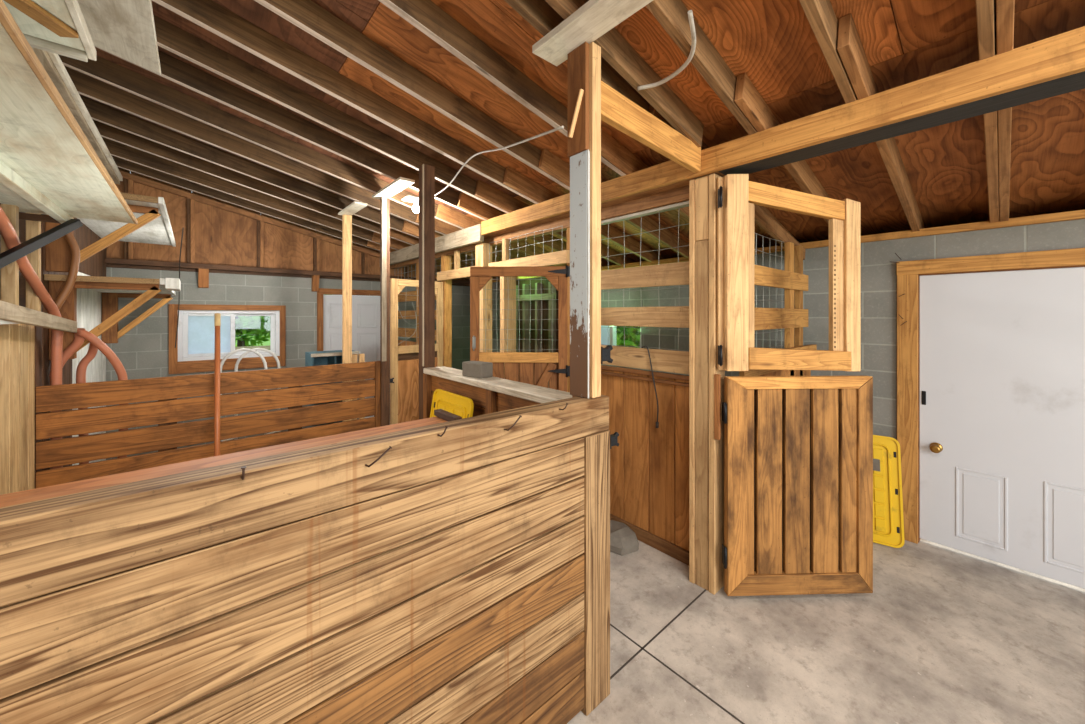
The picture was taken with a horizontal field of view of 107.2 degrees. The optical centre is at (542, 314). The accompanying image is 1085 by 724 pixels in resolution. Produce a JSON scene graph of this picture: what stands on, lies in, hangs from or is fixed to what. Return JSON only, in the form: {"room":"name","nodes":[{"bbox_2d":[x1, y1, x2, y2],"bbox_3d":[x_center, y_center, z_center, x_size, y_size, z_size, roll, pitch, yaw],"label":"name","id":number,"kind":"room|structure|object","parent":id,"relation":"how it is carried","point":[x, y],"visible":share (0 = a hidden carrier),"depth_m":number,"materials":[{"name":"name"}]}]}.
{"room":"farm building","nodes":[
{"label":"farm building","id":0,"kind":"room"},
{"bbox_2d":[0,203,105,494],"bbox_3d":[-1.560,-0.150,0.499,0.200,3.600,10.800,0,0,-41],"label":"wall","id":1,"kind":"structure","parent":0,"point":[25,364],"depth_m":2.40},
{"bbox_2d":[1,204,18,304],"bbox_3d":[-2.760,-0.712,2.073,0.049,1.513,0.050,0,0,-41],"label":"stud","id":2,"kind":"object","parent":1,"relation":"attached to","point":[9,273],"visible":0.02,"depth_m":2.06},
{"bbox_2d":[26,213,40,310],"bbox_3d":[-3.022,-0.712,2.375,0.049,1.513,0.050,0,0,-41],"label":"stud","id":3,"kind":"object","parent":1,"relation":"attached to","point":[33,228],"visible":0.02,"depth_m":2.36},
{"bbox_2d":[0,300,76,332],"bbox_3d":[-2.509,0.000,1.849,0.139,0.244,2.086,0,0,-40],"label":"board","id":4,"kind":"object","parent":1,"relation":"attached to","point":[10,312],"visible":0.95,"depth_m":2.01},
{"bbox_2d":[3,0,96,61],"bbox_3d":[-1.272,-1.018,0.657,0.469,0.055,2.060,0,0,-41],"label":"wall shelf","id":5,"kind":"object","parent":1,"relation":"attached to","point":[59,27],"visible":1,"depth_m":1.40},
{"bbox_2d":[0,0,137,268],"bbox_3d":[-1.379,-0.376,0.802,0.491,0.421,4.220,0,0,-41],"label":"wall shelf","id":6,"kind":"object","parent":1,"relation":"attached to","point":[49,166],"visible":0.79,"depth_m":1.46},
{"bbox_2d":[0,206,62,468],"bbox_3d":[-2.814,0.549,2.192,0.055,2.142,1.115,0,0,-40],"label":"hose","id":7,"kind":"object","parent":6,"relation":"hanging from","point":[8,233],"visible":0.56,"depth_m":2.35,"materials":[{"name":"red rubber"}]},
{"bbox_2d":[31,47,122,183],"bbox_3d":[-1.416,-1.538,0.591,0.133,0.135,10.350,0,0,-41],"label":"wall plate","id":8,"kind":"object","parent":1,"relation":"attached to","point":[51,62],"visible":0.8,"depth_m":2.85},
{"bbox_2d":[45,192,175,272],"bbox_3d":[-3.724,-0.565,3.587,0.579,0.550,2.400,0,0,-41],"label":"shelf","id":9,"kind":"object","parent":1,"relation":"attached to","point":[153,226],"visible":0.62,"depth_m":2.94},
{"bbox_2d":[175,228,183,347],"bbox_3d":[-4.201,-0.286,4.646,0.535,1.373,0.043,0,0,41],"label":"hanging cord","id":10,"kind":"object","parent":9,"relation":"hanging from","point":[182,228],"visible":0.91,"depth_m":4.80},
{"bbox_2d":[44,274,180,359],"bbox_3d":[-3.781,0.018,3.713,0.659,0.585,2.335,0,0,-41],"label":"shelf","id":11,"kind":"object","parent":1,"relation":"attached to","point":[143,290],"visible":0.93,"depth_m":2.96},
{"bbox_2d":[54,232,79,308],"bbox_3d":[-3.155,-0.289,2.644,0.129,0.534,0.050,0,0,-41],"label":"hose","id":12,"kind":"object","parent":11,"relation":"hanging from","point":[75,251],"visible":0.87,"depth_m":2.65,"materials":[{"name":"red rubber"}]},
{"bbox_2d":[49,328,84,466],"bbox_3d":[-3.252,0.852,2.743,0.170,1.516,0.068,0,0,-26],"label":"hose","id":13,"kind":"object","parent":11,"relation":"hanging from","point":[78,341],"visible":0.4,"depth_m":2.74,"materials":[{"name":"red rubber"}]},
{"bbox_2d":[76,343,97,464],"bbox_3d":[-3.299,0.898,2.904,0.118,1.425,0.057,0,0,-41],"label":"hose","id":14,"kind":"object","parent":11,"relation":"hanging from","point":[92,351],"visible":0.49,"depth_m":2.88,"materials":[{"name":"red rubber"}]},
{"bbox_2d":[106,167,469,459],"bbox_3d":[-3.261,-0.096,6.042,4.900,3.492,0.200,0,0,-41],"label":"wall","id":15,"kind":"structure","parent":0,"point":[143,351],"depth_m":5.25,"materials":[{"name":"paint"}]},
{"bbox_2d":[124,173,133,258],"bbox_3d":[-4.751,-1.118,4.595,0.075,0.997,0.070,0,0,-41],"label":"trim","id":16,"kind":"structure","parent":15,"relation":"attached to","point":[128,184],"depth_m":4.57,"materials":[{"name":"brown wood"}]},
{"bbox_2d":[187,193,194,262],"bbox_3d":[-4.347,-1.058,4.947,0.075,0.876,0.070,0,0,-41],"label":"trim","id":17,"kind":"structure","parent":15,"relation":"attached to","point":[190,202],"depth_m":4.93,"materials":[{"name":"brown wood"}]},
{"bbox_2d":[198,269,208,287],"bbox_3d":[-4.229,-0.450,4.990,0.100,0.230,0.119,0,0,-41],"label":"corbel","id":18,"kind":"object","parent":15,"relation":"attached to","point":[203,274],"visible":1,"depth_m":4.97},
{"bbox_2d":[169,304,285,373],"bbox_3d":[-4.091,0.297,5.255,1.195,0.845,0.160,0,0,-41],"label":"window","id":19,"kind":"structure","parent":15,"relation":"in","point":[194,351],"depth_m":5.11,"materials":[{"name":"white plastic"}]},
{"bbox_2d":[257,215,263,267],"bbox_3d":[-3.814,-0.979,5.409,0.075,0.718,0.070,0,0,-41],"label":"trim","id":20,"kind":"structure","parent":15,"relation":"attached to","point":[260,224],"depth_m":5.39,"materials":[{"name":"brown wood"}]},
{"bbox_2d":[105,258,469,285],"bbox_3d":[-3.084,-0.578,5.990,4.700,0.095,0.150,0,0,-41],"label":"trim","id":21,"kind":"structure","parent":15,"relation":"attached to","point":[110,262],"depth_m":5.19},
{"bbox_2d":[119,170,469,285],"bbox_3d":[-3.094,-1.089,6.002,4.714,1.125,0.040,0,0,-41],"label":"trim","id":22,"kind":"structure","parent":15,"relation":"attached to","point":[125,175],"depth_m":5.22,"materials":[{"name":"brown wood"}]},
{"bbox_2d":[312,275,319,291],"bbox_3d":[-3.292,-0.450,5.803,0.080,0.230,0.119,0,0,-41],"label":"corbel","id":23,"kind":"object","parent":15,"relation":"attached to","point":[315,278],"visible":1,"depth_m":5.78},
{"bbox_2d":[313,233,319,270],"bbox_3d":[-3.305,-0.903,5.852,0.075,0.566,0.070,0,0,-41],"label":"trim","id":24,"kind":"structure","parent":15,"relation":"attached to","point":[316,242],"depth_m":5.84,"materials":[{"name":"brown wood"}]},
{"bbox_2d":[317,288,379,416],"bbox_3d":[-2.924,0.632,6.222,1.045,2.035,0.090,0,0,-41],"label":"door","id":25,"kind":"structure","parent":15,"relation":"in","point":[365,309],"depth_m":6.23,"materials":[{"name":"white paint"}]},
{"bbox_2d":[361,248,367,273],"bbox_3d":[-2.799,-0.828,6.291,0.075,0.415,0.070,0,0,-41],"label":"trim","id":26,"kind":"structure","parent":15,"relation":"attached to","point":[364,257],"depth_m":6.28,"materials":[{"name":"brown wood"}]},
{"bbox_2d":[235,331,639,350],"bbox_3d":[-15.739,1.900,18.119,120.000,0.200,72.000,0,0,-41],"label":"ground","id":27,"kind":"structure","parent":0,"point":[266,343],"depth_m":24.83,"materials":[{"name":"green plant"}]},
{"bbox_2d":[235,316,269,346],"bbox_3d":[-8.359,-0.365,12.095,4.937,4.442,5.811,0,0,-4],"label":"tree","id":28,"kind":"object","parent":27,"relation":"on","point":[252,326],"visible":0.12,"depth_m":11.62,"materials":[{"name":"green plant"}]},
{"bbox_2d":[617,326,639,347],"bbox_3d":[1.722,0.032,9.714,2.993,3.648,4.562,0,0,-21],"label":"tree","id":29,"kind":"object","parent":27,"relation":"on","point":[632,335],"visible":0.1,"depth_m":8.81,"materials":[{"name":"green plant"}]},
{"bbox_2d":[65,0,1084,265],"bbox_3d":[0.599,-1.234,2.176,5.958,1.368,11.700,0,0,-41],"label":"ceiling","id":30,"kind":"structure","parent":0,"point":[773,42],"depth_m":2.15,"materials":[{"name":"brown wood"}]},
{"bbox_2d":[365,416,1084,723],"bbox_3d":[0.276,1.724,2.160,5.350,0.151,10.900,0,0,-41],"label":"floor","id":31,"kind":"structure","parent":0,"point":[943,634],"depth_m":1.99,"materials":[{"name":"concrete"}]},
{"bbox_2d":[78,330,128,457],"bbox_3d":[-3.073,0.857,2.805,0.071,1.507,0.242,0,0,35],"label":"hose","id":32,"kind":"object","parent":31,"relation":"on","point":[99,344],"visible":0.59,"depth_m":2.81,"materials":[{"name":"red rubber"}]},
{"bbox_2d":[36,361,393,487],"bbox_3d":[-2.326,1.050,3.239,2.232,1.200,0.088,0,0,-41],"label":"wall","id":33,"kind":"structure","parent":31,"relation":"on","point":[165,412],"depth_m":2.94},
{"bbox_2d":[214,313,220,455],"bbox_3d":[-2.255,0.816,2.764,0.189,1.653,0.733,0,0,-41],"label":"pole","id":34,"kind":"object","parent":31,"relation":"on","point":[217,316],"visible":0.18,"depth_m":2.90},
{"bbox_2d":[0,409,461,507],"bbox_3d":[-0.911,1.012,1.043,1.488,1.275,0.170,0,0,-41],"label":"ledge","id":35,"kind":"object","parent":31,"relation":"on","point":[31,495],"visible":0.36,"depth_m":1.07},
{"bbox_2d":[220,348,280,441],"bbox_3d":[-2.761,0.981,3.788,0.485,1.338,0.126,0,0,-41],"label":"pet feeder","id":36,"kind":"object","parent":31,"relation":"on","point":[247,350],"visible":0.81,"depth_m":3.77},
{"bbox_2d":[0,395,618,723],"bbox_3d":[-0.496,0.991,1.089,2.175,1.318,0.129,0,0,-41],"label":"wall","id":37,"kind":"structure","parent":31,"relation":"on","point":[455,571],"depth_m":1.03,"materials":[{"name":"brown wood"}]},
{"bbox_2d":[305,350,358,427],"bbox_3d":[-2.545,1.048,4.837,0.520,1.204,0.369,0,0,-41],"label":"cabinet","id":38,"kind":"object","parent":31,"relation":"on","point":[315,358],"visible":0.25,"depth_m":4.82,"materials":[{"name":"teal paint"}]},
{"bbox_2d":[338,201,367,421],"bbox_3d":[-2.025,0.245,4.413,0.270,2.810,0.620,0,0,-41],"label":"post","id":39,"kind":"object","parent":31,"relation":"on","point":[347,356],"visible":0.48,"depth_m":4.56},
{"bbox_2d":[372,177,414,425],"bbox_3d":[-1.369,0.250,3.646,0.135,2.800,0.700,0,0,-41],"label":"post","id":40,"kind":"object","parent":31,"relation":"on","point":[401,183],"visible":0.85,"depth_m":3.84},
{"bbox_2d":[398,262,435,360],"bbox_3d":[-1.857,0.450,5.890,0.060,2.400,1.789,0,0,-41],"label":"wall","id":41,"kind":"structure","parent":31,"relation":"on","point":[407,296],"depth_m":6.02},
{"bbox_2d":[437,266,474,280],"bbox_3d":[-1.028,-0.490,4.813,0.040,0.110,0.985,0,0,-41],"label":"door frame","id":42,"kind":"structure","parent":41,"relation":"attached to","point":[461,272],"depth_m":4.83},
{"bbox_2d":[454,250,459,268],"bbox_3d":[-1.032,-0.658,4.839,0.048,0.223,0.060,0,0,-41],"label":"stud","id":43,"kind":"object","parent":42,"relation":"on","point":[456,253],"visible":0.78,"depth_m":4.82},
{"bbox_2d":[419,164,434,418],"bbox_3d":[-0.914,0.242,3.150,0.099,2.815,0.105,0,0,-41],"label":"post","id":44,"kind":"object","parent":31,"relation":"on","point":[426,172],"visible":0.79,"depth_m":3.12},
{"bbox_2d":[441,256,451,367],"bbox_3d":[-1.239,0.450,5.162,0.100,2.400,0.100,0,0,-41],"label":"post","id":45,"kind":"object","parent":31,"relation":"on","point":[446,261],"visible":0.56,"depth_m":5.12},
{"bbox_2d":[390,278,442,424],"bbox_3d":[-1.515,0.593,4.862,0.048,2.015,0.695,0,0,42],"label":"gate","id":46,"kind":"object","parent":45,"relation":"attached to","point":[404,392],"visible":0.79,"depth_m":4.73,"materials":[{"name":"brown wood"}]},
{"bbox_2d":[475,243,491,351],"bbox_3d":[-0.643,0.440,4.385,0.120,2.420,0.155,0,0,-41],"label":"post","id":47,"kind":"object","parent":31,"relation":"on","point":[482,249],"visible":0.34,"depth_m":4.33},
{"bbox_2d":[423,366,571,418],"bbox_3d":[-0.309,1.031,2.510,0.175,1.238,1.684,0,0,-41],"label":"wall","id":48,"kind":"structure","parent":31,"relation":"on","point":[492,394],"depth_m":2.50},
{"bbox_2d":[462,361,492,378],"bbox_3d":[-0.433,0.364,2.660,0.196,0.095,0.101,0,0,39],"label":"brick","id":49,"kind":"object","parent":48,"relation":"on","point":[476,369],"visible":1,"depth_m":2.61,"materials":[{"name":"grey concrete"}]},
{"bbox_2d":[500,277,515,378],"bbox_3d":[-0.361,0.610,4.197,0.160,2.080,0.070,0,0,-41],"label":"post","id":50,"kind":"object","parent":31,"relation":"on","point":[507,284],"visible":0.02,"depth_m":4.16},
{"bbox_2d":[516,285,517,351],"bbox_3d":[-0.449,0.590,6.425,0.109,2.120,0.050,0,0,-41],"label":"stud","id":51,"kind":"object","parent":31,"relation":"on","point":[516,285],"visible":0.24,"depth_m":6.43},
{"bbox_2d":[523,284,529,351],"bbox_3d":[-0.252,0.590,6.199,0.109,2.120,0.050,0,0,-41],"label":"stud","id":52,"kind":"object","parent":31,"relation":"on","point":[526,304],"visible":0.42,"depth_m":6.17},
{"bbox_2d":[535,283,542,351],"bbox_3d":[-0.055,0.590,5.972,0.109,2.120,0.050,0,0,-41],"label":"stud","id":53,"kind":"object","parent":31,"relation":"on","point":[538,286],"visible":0.42,"depth_m":5.94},
{"bbox_2d":[548,282,555,387],"bbox_3d":[0.141,0.590,5.746,0.109,2.120,0.050,0,0,-41],"label":"stud","id":54,"kind":"object","parent":31,"relation":"on","point":[551,289],"visible":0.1,"depth_m":5.73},
{"bbox_2d":[516,293,555,300],"bbox_3d":[-0.208,-0.255,6.045,0.025,0.090,1.200,0,0,-41],"label":"board","id":55,"kind":"object","parent":54,"relation":"attached to","point":[549,296],"visible":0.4,"depth_m":5.87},
{"bbox_2d":[567,227,569,391],"bbox_3d":[0.259,0.450,3.461,0.070,2.400,0.075,0,0,-41],"label":"post","id":56,"kind":"object","parent":31,"relation":"on","point":[568,229],"visible":0.12,"depth_m":3.45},
{"bbox_2d":[470,265,569,391],"bbox_3d":[-0.189,0.588,3.425,0.859,2.005,0.082,0,0,1],"label":"gate","id":57,"kind":"object","parent":56,"relation":"attached to","point":[533,368],"visible":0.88,"depth_m":3.42,"materials":[{"name":"wood"}]},
{"bbox_2d":[532,0,652,398],"bbox_3d":[0.255,0.233,1.625,0.277,2.835,0.600,0,0,-41],"label":"post","id":58,"kind":"object","parent":31,"relation":"on","point":[572,40],"visible":0.96,"depth_m":1.70,"materials":[{"name":"brown wood"}]},
{"bbox_2d":[435,126,563,195],"bbox_3d":[-0.483,-0.954,2.764,0.032,0.279,2.333,0,0,-30],"label":"cable","id":59,"kind":"object","parent":58,"relation":"attached to","point":[560,127],"visible":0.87,"depth_m":2.31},
{"bbox_2d":[601,81,700,172],"bbox_3d":[0.565,-0.944,2.067,0.961,0.200,0.040,0,0,-41],"label":"beam","id":60,"kind":"structure","parent":58,"relation":"attached to","point":[618,111],"depth_m":2.01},
{"bbox_2d":[545,0,703,146],"bbox_3d":[-0.201,-1.380,1.375,3.010,0.806,0.040,0,0,-41],"label":"rafter","id":61,"kind":"object","parent":60,"relation":"on","point":[615,49],"visible":0.81,"depth_m":1.95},
{"bbox_2d":[610,520,638,555],"bbox_3d":[0.543,1.582,2.869,0.303,0.137,0.248,0,0,30],"label":"stone","id":62,"kind":"object","parent":31,"relation":"on","point":[623,540],"visible":0.63,"depth_m":2.78,"materials":[{"name":"stone"}]},
{"bbox_2d":[601,201,688,565],"bbox_3d":[0.660,0.451,3.007,0.060,2.398,1.125,0,0,-41],"label":"wall","id":63,"kind":"structure","parent":31,"relation":"on","point":[649,466],"depth_m":2.86,"materials":[{"name":"wood"}]},
{"bbox_2d":[489,226,562,262],"bbox_3d":[-0.202,-0.658,3.892,0.004,0.236,1.144,0,0,-41],"label":"wire mesh","id":64,"kind":"object","parent":63,"relation":"attached to","point":[559,226],"visible":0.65,"depth_m":3.74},
{"bbox_2d":[488,250,569,265],"bbox_3d":[-0.174,-0.490,3.829,0.040,0.110,1.190,0,0,-41],"label":"door frame","id":65,"kind":"structure","parent":63,"relation":"attached to","point":[559,257],"depth_m":3.61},
{"bbox_2d":[502,238,508,260],"bbox_3d":[-0.376,-0.658,4.084,0.048,0.223,0.060,0,0,-41],"label":"stud","id":66,"kind":"object","parent":65,"relation":"on","point":[505,242],"visible":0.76,"depth_m":4.06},
{"bbox_2d":[390,172,725,268],"bbox_3d":[-0.713,-0.850,4.480,0.200,0.200,5.500,0,0,-41],"label":"beam","id":67,"kind":"structure","parent":63,"relation":"on","point":[678,192],"depth_m":3.12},
{"bbox_2d":[111,155,379,250],"bbox_3d":[-3.518,-1.354,5.369,3.240,0.858,0.040,0,0,-41],"label":"rafter","id":68,"kind":"object","parent":67,"relation":"on","point":[121,163],"visible":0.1,"depth_m":4.98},
{"bbox_2d":[80,96,418,237],"bbox_3d":[-2.587,-1.354,4.297,3.240,0.858,0.040,0,0,-41],"label":"rafter","id":69,"kind":"object","parent":67,"relation":"on","point":[99,112],"visible":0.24,"depth_m":3.83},
{"bbox_2d":[102,137,396,249],"bbox_3d":[-3.236,-1.354,5.044,3.240,0.858,0.040,0,0,-41],"label":"rafter","id":70,"kind":"object","parent":67,"relation":"on","point":[116,149],"visible":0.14,"depth_m":4.63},
{"bbox_2d":[92,119,412,244],"bbox_3d":[-2.869,-1.354,4.621,3.240,0.858,0.040,0,0,-41],"label":"rafter","id":71,"kind":"object","parent":67,"relation":"on","point":[106,131],"visible":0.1,"depth_m":4.18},
{"bbox_2d":[65,67,445,234],"bbox_3d":[-2.252,-1.354,3.912,3.240,0.858,0.040,0,0,-41],"label":"rafter","id":72,"kind":"object","parent":67,"relation":"on","point":[90,87],"visible":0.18,"depth_m":3.43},
{"bbox_2d":[58,54,463,228],"bbox_3d":[-1.964,-1.354,3.579,3.240,0.858,0.040,0,0,-41],"label":"rafter","id":73,"kind":"object","parent":67,"relation":"on","point":[104,70],"visible":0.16,"depth_m":3.10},
{"bbox_2d":[95,46,485,220],"bbox_3d":[-1.636,-1.354,3.202,3.240,0.858,0.040,0,0,-41],"label":"rafter","id":74,"kind":"object","parent":67,"relation":"on","point":[173,69],"visible":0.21,"depth_m":2.94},
{"bbox_2d":[402,195,418,212],"bbox_3d":[-1.173,-1.024,3.776,0.260,0.140,0.160,0,0,-41],"label":"ceiling lamp","id":75,"kind":"object","parent":74,"relation":"attached to","point":[409,198],"visible":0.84,"depth_m":3.73,"materials":[{"name":"white glass"}]},
{"bbox_2d":[153,15,509,212],"bbox_3d":[-1.380,-1.354,2.908,3.240,0.858,0.040,0,0,-41],"label":"rafter","id":76,"kind":"object","parent":67,"relation":"on","point":[170,37],"visible":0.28,"depth_m":2.65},
{"bbox_2d":[152,0,537,203],"bbox_3d":[-1.098,-1.354,2.583,3.240,0.858,0.040,0,0,-41],"label":"rafter","id":77,"kind":"object","parent":67,"relation":"on","point":[207,14],"visible":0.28,"depth_m":2.38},
{"bbox_2d":[254,0,569,189],"bbox_3d":[-0.803,-1.354,2.243,3.240,0.858,0.040,0,0,-41],"label":"rafter","id":78,"kind":"object","parent":67,"relation":"on","point":[306,15],"visible":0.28,"depth_m":2.22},
{"bbox_2d":[77,0,160,74],"bbox_3d":[-1.830,-1.557,1.490,0.491,0.126,2.250,0,0,-41],"label":"ceiling panel","id":79,"kind":"object","parent":78,"relation":"attached to","point":[125,29],"visible":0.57,"depth_m":2.13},
{"bbox_2d":[367,241,469,279],"bbox_3d":[-1.766,-0.841,6.830,2.359,0.660,0.040,0,0,-41],"label":"rafter","id":80,"kind":"object","parent":67,"relation":"on","point":[370,244],"visible":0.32,"depth_m":6.15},
{"bbox_2d":[390,228,474,265],"bbox_3d":[-1.150,-0.851,6.054,2.446,0.679,0.040,0,0,-41],"label":"rafter","id":81,"kind":"object","parent":67,"relation":"on","point":[396,234],"visible":0.1,"depth_m":5.46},
{"bbox_2d":[372,232,499,278],"bbox_3d":[-1.510,-0.848,6.484,2.425,0.674,0.040,0,0,-41],"label":"rafter","id":82,"kind":"object","parent":67,"relation":"on","point":[396,244],"visible":0.24,"depth_m":5.92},
{"bbox_2d":[390,224,483,264],"bbox_3d":[-1.623,-0.860,5.336,0.048,0.180,3.015,0,0,-41],"label":"roof beam","id":83,"kind":"structure","parent":67,"relation":"attached to","point":[470,235],"depth_m":4.72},
{"bbox_2d":[402,220,501,262],"bbox_3d":[-0.843,-0.843,5.751,2.380,0.664,0.040,0,0,-41],"label":"rafter","id":84,"kind":"object","parent":67,"relation":"on","point":[411,228],"visible":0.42,"depth_m":5.07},
{"bbox_2d":[415,212,527,259],"bbox_3d":[-0.527,-0.849,5.350,2.428,0.675,0.040,0,0,-41],"label":"rafter","id":85,"kind":"object","parent":67,"relation":"on","point":[440,226],"visible":0.26,"depth_m":4.85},
{"bbox_2d":[436,204,566,265],"bbox_3d":[-0.223,-0.844,5.032,2.388,0.666,0.040,0,0,-41],"label":"rafter","id":86,"kind":"object","parent":67,"relation":"on","point":[445,213],"visible":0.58,"depth_m":4.47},
{"bbox_2d":[378,0,626,175],"bbox_3d":[-0.485,-1.354,1.877,3.240,0.858,0.040,0,0,-41],"label":"rafter","id":87,"kind":"object","parent":67,"relation":"on","point":[426,16],"visible":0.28,"depth_m":2.01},
{"bbox_2d":[457,192,612,266],"bbox_3d":[0.096,-0.847,4.646,2.411,0.671,0.040,0,0,-41],"label":"rafter","id":88,"kind":"object","parent":67,"relation":"on","point":[466,202],"visible":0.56,"depth_m":4.06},
{"bbox_2d":[474,180,636,265],"bbox_3d":[0.335,-0.852,4.337,2.456,0.681,0.040,0,0,-41],"label":"rafter","id":89,"kind":"object","parent":67,"relation":"on","point":[483,190],"visible":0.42,"depth_m":3.75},
{"bbox_2d":[504,0,649,111],"bbox_3d":[-0.200,-1.354,1.549,3.240,0.858,0.040,0,0,-41],"label":"rafter","id":90,"kind":"object","parent":67,"relation":"on","point":[538,13],"visible":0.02,"depth_m":1.73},
{"bbox_2d":[503,166,667,261],"bbox_3d":[0.617,-0.852,4.013,2.454,0.681,0.040,0,0,-41],"label":"rafter","id":91,"kind":"object","parent":67,"relation":"on","point":[513,179],"visible":0.52,"depth_m":3.51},
{"bbox_2d":[538,149,688,257],"bbox_3d":[0.911,-0.852,3.672,2.459,0.682,0.040,0,0,-41],"label":"rafter","id":92,"kind":"object","parent":67,"relation":"on","point":[550,163],"visible":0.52,"depth_m":3.63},
{"bbox_2d":[601,128,688,219],"bbox_3d":[1.242,-0.848,3.317,2.423,0.674,0.040,0,0,-41],"label":"rafter","id":93,"kind":"object","parent":67,"relation":"on","point":[612,150],"visible":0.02,"depth_m":2.68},
{"bbox_2d":[649,105,799,246],"bbox_3d":[1.513,-0.852,2.977,2.460,0.682,0.040,0,0,-41],"label":"rafter","id":94,"kind":"object","parent":67,"relation":"on","point":[652,110],"visible":0.04,"depth_m":2.51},
{"bbox_2d":[641,346,658,427],"bbox_3d":[0.760,0.506,2.841,0.025,0.569,0.155,0,0,-35],"label":"hanging cord","id":95,"kind":"object","parent":63,"relation":"hanging from","point":[657,422],"visible":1,"depth_m":2.79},
{"bbox_2d":[689,173,724,594],"bbox_3d":[1.017,0.406,2.441,0.143,2.489,0.192,0,0,-41],"label":"post","id":96,"kind":"object","parent":31,"relation":"on","point":[706,383],"visible":0.94,"depth_m":2.41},
{"bbox_2d":[717,174,860,370],"bbox_3d":[1.428,-0.239,2.341,0.829,1.139,0.085,0,0,-2],"label":"door","id":97,"kind":"structure","parent":96,"relation":"attached to","point":[737,196],"depth_m":2.31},
{"bbox_2d":[722,376,872,595],"bbox_3d":[1.477,0.988,2.333,0.876,1.255,0.069,0,0,-2],"label":"door","id":98,"kind":"structure","parent":96,"relation":"attached to","point":[798,450],"depth_m":2.31,"materials":[{"name":"wood"}]},
{"bbox_2d":[739,204,816,375],"bbox_3d":[1.714,0.416,2.915,1.429,2.469,0.113,0,0,-41],"label":"wall","id":99,"kind":"structure","parent":31,"relation":"on","point":[792,317],"depth_m":2.97,"materials":[{"name":"wood"}]},
{"bbox_2d":[873,435,904,547],"bbox_3d":[2.416,1.274,2.969,0.389,0.744,0.171,0,0,35],"label":"lid","id":100,"kind":"object","parent":31,"relation":"on","point":[888,520],"visible":0.45,"depth_m":2.90,"materials":[{"name":"yellow plastic"}]},
{"bbox_3d":[-0.712,1.450,2.593,0.326,0.400,0.650,0,0,-41],"label":"wooden box","id":101,"kind":"object","parent":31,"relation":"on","visible":0},
{"bbox_2d":[430,389,473,418],"bbox_3d":[-0.644,0.886,2.646,0.140,0.718,0.520,0,0,-41],"label":"lid","id":102,"kind":"object","parent":101,"relation":"on","point":[462,406],"visible":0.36,"depth_m":2.66,"materials":[{"name":"yellow plastic"}]},
{"bbox_2d":[492,219,1084,439],"bbox_3d":[2.139,0.525,3.713,0.200,2.250,10.800,0,0,-41],"label":"wall","id":103,"kind":"structure","parent":0,"point":[878,267],"depth_m":3.08,"materials":[{"name":"paint"}]},
{"bbox_2d":[516,276,558,351],"bbox_3d":[-0.108,0.550,6.132,0.020,2.200,1.600,0,0,-41],"label":"trim","id":104,"kind":"structure","parent":103,"relation":"attached to","point":[519,283],"depth_m":6.15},
{"bbox_2d":[601,326,640,344],"bbox_3d":[0.944,0.300,5.059,0.080,0.540,0.840,0,0,-41],"label":"window","id":105,"kind":"structure","parent":103,"relation":"in","point":[608,335],"depth_m":5.14,"materials":[{"name":"white plastic"}]},
{"bbox_2d":[492,209,1084,282],"bbox_3d":[2.115,-0.587,3.559,0.040,0.050,10.600,0,0,-41],"label":"trim","id":106,"kind":"structure","parent":103,"relation":"attached to","point":[1078,214],"depth_m":2.82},
{"bbox_2d":[894,248,1084,588],"bbox_3d":[3.087,0.598,2.567,0.272,2.103,1.276,0,0,-41],"label":"door","id":107,"kind":"structure","parent":103,"relation":"in","point":[991,348],"depth_m":2.61,"materials":[{"name":"white paint"}]},
{"bbox_3d":[3.716,-0.150,-1.838,5.100,3.600,0.050,0,0,-41],"label":"wall","id":108,"kind":"structure","parent":0,"visible":0},
{"bbox_2d":[481,26,1084,234],"bbox_3d":[1.793,-0.902,1.411,0.038,0.140,7.380,0,0,-41],"label":"roof beam","id":109,"kind":"structure","parent":108,"relation":"attached to","point":[1063,54],"depth_m":1.77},
{"bbox_2d":[718,71,1084,174],"bbox_3d":[2.697,-0.895,0.555,0.200,0.110,4.900,0,0,-41],"label":"roof beam","id":110,"kind":"structure","parent":108,"relation":"attached to","point":[1074,82],"depth_m":1.74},
{"bbox_2d":[646,0,757,134],"bbox_3d":[0.076,-1.354,1.232,3.240,0.858,0.040,0,0,-41],"label":"rafter","id":111,"kind":"object","parent":110,"relation":"on","point":[672,15],"visible":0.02,"depth_m":1.75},
{"bbox_2d":[638,10,695,89],"bbox_3d":[0.572,-1.122,1.744,0.136,0.073,0.442,0,0,-13],"label":"cable","id":112,"kind":"object","parent":111,"relation":"attached to","point":[690,13],"visible":1,"depth_m":1.73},
{"bbox_2d":[734,73,829,223],"bbox_3d":[1.830,-0.840,2.695,2.352,0.658,0.040,0,0,-41],"label":"rafter","id":113,"kind":"object","parent":110,"relation":"on","point":[748,99],"visible":0.52,"depth_m":2.08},
{"bbox_2d":[799,0,857,103],"bbox_3d":[0.355,-1.354,0.911,3.240,0.858,0.040,0,0,-41],"label":"rafter","id":114,"kind":"object","parent":110,"relation":"on","point":[820,14],"visible":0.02,"depth_m":1.56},
{"bbox_2d":[837,13,924,231],"bbox_3d":[2.085,-0.847,2.354,2.414,0.672,0.040,0,0,-41],"label":"rafter","id":115,"kind":"object","parent":110,"relation":"on","point":[850,49],"visible":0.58,"depth_m":1.79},
{"bbox_2d":[975,0,995,59],"bbox_3d":[0.627,-1.354,0.597,3.240,0.858,0.040,0,0,-41],"label":"rafter","id":116,"kind":"object","parent":110,"relation":"on","point":[985,9],"visible":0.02,"depth_m":1.41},
{"bbox_2d":[983,111,998,222],"bbox_3d":[2.546,-0.782,2.261,1.840,0.543,0.040,0,0,-41],"label":"rafter","id":117,"kind":"object","parent":110,"relation":"attached to","point":[990,119],"visible":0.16,"depth_m":2.05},
{"bbox_2d":[996,0,1014,221],"bbox_3d":[2.358,-0.847,2.042,2.411,0.671,0.040,0,0,-41],"label":"rafter","id":118,"kind":"object","parent":110,"relation":"on","point":[1004,8],"visible":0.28,"depth_m":1.80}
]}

